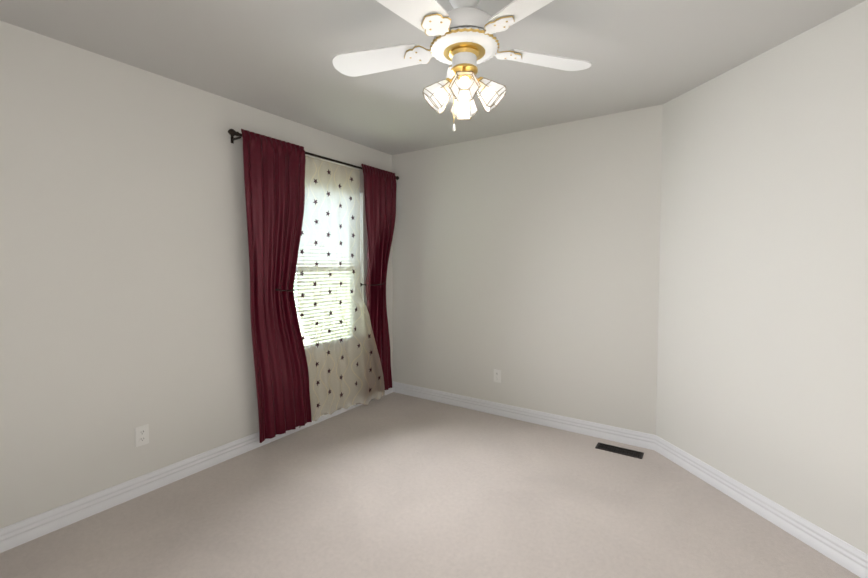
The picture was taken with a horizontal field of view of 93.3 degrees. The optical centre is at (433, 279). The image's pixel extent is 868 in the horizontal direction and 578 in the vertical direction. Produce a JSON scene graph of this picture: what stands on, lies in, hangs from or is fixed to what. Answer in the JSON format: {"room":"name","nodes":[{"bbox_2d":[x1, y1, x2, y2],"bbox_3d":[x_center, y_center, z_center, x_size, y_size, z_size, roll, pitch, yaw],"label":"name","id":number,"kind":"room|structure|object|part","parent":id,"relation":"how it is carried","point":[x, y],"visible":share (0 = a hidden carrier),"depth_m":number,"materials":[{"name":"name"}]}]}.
{"room":"empty bedroom","nodes":[
{"label":"empty bedroom","id":0,"kind":"room"},
{"bbox_2d":[0,21,392,528],"bbox_3d":[-1.709,0.021,2.446,0.150,2.440,4.700,1,3,34],"label":"wall","id":1,"kind":"structure","parent":0,"point":[124,285],"depth_m":2.27,"materials":[{"name":"white paint"}]},
{"bbox_2d":[135,424,148,446],"bbox_3d":[-1.687,0.904,2.370,0.007,0.114,0.070,1,3,34],"label":"outlet","id":2,"kind":"object","parent":1,"relation":"attached to","point":[141,435],"visible":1,"depth_m":2.37,"materials":[{"name":"white plastic"}]},
{"bbox_2d":[228,129,398,179],"bbox_3d":[-0.877,-0.979,3.411,0.124,0.064,1.770,1,3,34],"label":"curtain rod","id":3,"kind":"object","parent":1,"relation":"attached to","point":[232,132],"visible":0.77,"depth_m":3.22,"materials":[{"name":"brown metal"}]},
{"bbox_2d":[241,129,311,442],"bbox_3d":[-1.131,0.067,2.994,0.074,2.155,0.548,1,3,34],"label":"drape","id":4,"kind":"object","parent":3,"relation":"hanging from","point":[274,175],"visible":1,"depth_m":2.97,"materials":[{"name":"red fabric"}]},
{"bbox_2d":[297,156,384,427],"bbox_3d":[-0.767,0.088,3.532,0.099,2.133,0.925,1,3,34],"label":"sheer curtain","id":5,"kind":"object","parent":3,"relation":"hanging from","point":[335,175],"visible":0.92,"depth_m":3.48,"materials":[{"name":"white fabric"}]},
{"bbox_2d":[300,169,380,406],"bbox_3d":[-0.773,0.070,3.514,0.100,1.972,0.862,1,3,34],"label":"dots","id":6,"kind":"object","parent":5,"relation":"attached to","point":[329,291],"visible":0.92,"depth_m":3.44,"materials":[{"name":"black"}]},
{"bbox_2d":[361,164,396,398],"bbox_3d":[-0.520,0.022,3.909,0.096,2.135,0.480,1,3,34],"label":"drape","id":7,"kind":"object","parent":3,"relation":"hanging from","point":[380,185],"visible":0.88,"depth_m":3.87,"materials":[{"name":"red fabric"}]},
{"bbox_2d":[294,182,364,356],"bbox_3d":[-0.971,-0.086,3.538,0.157,1.430,0.900,1,3,34],"label":"window unit","id":8,"kind":"structure","parent":1,"relation":"in","point":[351,309],"depth_m":3.58,"materials":[{"name":"white plastic"}]},
{"bbox_3d":[-1.018,-0.087,3.569,0.018,1.340,0.810,1,3,34],"label":"glass","id":9,"kind":"part","parent":8,"relation":"part of","materials":[{"name":"glass"}]},
{"bbox_2d":[275,282,383,290],"bbox_3d":[-0.854,0.066,3.460,0.154,0.039,1.188,1,3,34],"label":"curtain holdback","id":10,"kind":"object","parent":1,"relation":"attached to","point":[276,289],"visible":0.81,"depth_m":3.79,"materials":[{"name":"red fabric"}]},
{"bbox_2d":[0,392,859,577],"bbox_3d":[-0.048,1.333,1.392,4.138,0.100,4.700,1,3,34],"label":"floor","id":11,"kind":"structure","parent":0,"point":[394,485],"depth_m":2.15,"materials":[{"name":"carpet"}]},
{"bbox_2d":[595,442,643,458],"bbox_3d":[1.321,1.220,2.922,0.305,0.005,0.105,1,3,34],"label":"air vent register","id":12,"kind":"object","parent":11,"relation":"on","point":[620,450],"visible":1,"depth_m":2.92,"materials":[{"name":"grey metal"}]},
{"bbox_2d":[0,0,865,154],"bbox_3d":[-0.048,-1.206,1.294,4.138,0.100,4.700,1,3,34],"label":"ceiling","id":13,"kind":"structure","parent":0,"point":[275,57],"depth_m":2.12,"materials":[{"name":"grey paint"}]},
{"bbox_2d":[332,0,590,130],"bbox_3d":[0.094,-0.882,1.640,1.148,0.573,1.112,1,3,34],"label":"ceiling fan","id":14,"kind":"object","parent":13,"relation":"hanging from","point":[464,42],"visible":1,"depth_m":1.64,"materials":[{"name":"white"}]},
{"bbox_3d":[0.124,-1.068,1.666,0.252,0.204,0.252,1,3,34],"label":"motor","id":15,"kind":"part","parent":14,"relation":"part of","materials":[{"name":"white metal"}]},
{"bbox_2d":[392,104,662,434],"bbox_3d":[0.664,-0.024,3.600,2.524,2.440,0.150,1,3,34],"label":"wall","id":16,"kind":"structure","parent":0,"point":[526,263],"depth_m":3.37,"materials":[{"name":"white paint"}]},
{"bbox_2d":[494,369,500,382],"bbox_3d":[0.557,0.852,3.610,0.070,0.114,0.007,1,3,34],"label":"outlet","id":17,"kind":"object","parent":16,"relation":"attached to","point":[497,375],"visible":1,"depth_m":3.60,"materials":[{"name":"white plastic"}]},
{"bbox_2d":[656,0,867,553],"bbox_3d":[1.861,0.041,1.930,0.150,2.440,2.100,0,2,-11],"label":"wall","id":18,"kind":"structure","parent":0,"point":[762,374],"depth_m":2.09,"materials":[{"name":"white paint"}]},
{"bbox_2d":[0,381,867,577],"bbox_3d":[-0.048,1.230,1.388,3.838,0.106,4.400,1,3,34],"label":"baseboard","id":19,"kind":"structure","parent":18,"relation":"attached to","point":[849,557],"depth_m":2.44,"materials":[{"name":"white wood"}]},
{"label":"outside","id":20,"kind":"structure","parent":0,"visible":0},
{"bbox_2d":[294,195,348,344],"bbox_3d":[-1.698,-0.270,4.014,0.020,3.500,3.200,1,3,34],"label":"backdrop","id":21,"kind":"structure","parent":20,"point":[320,286],"depth_m":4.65,"materials":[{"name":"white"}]}
]}

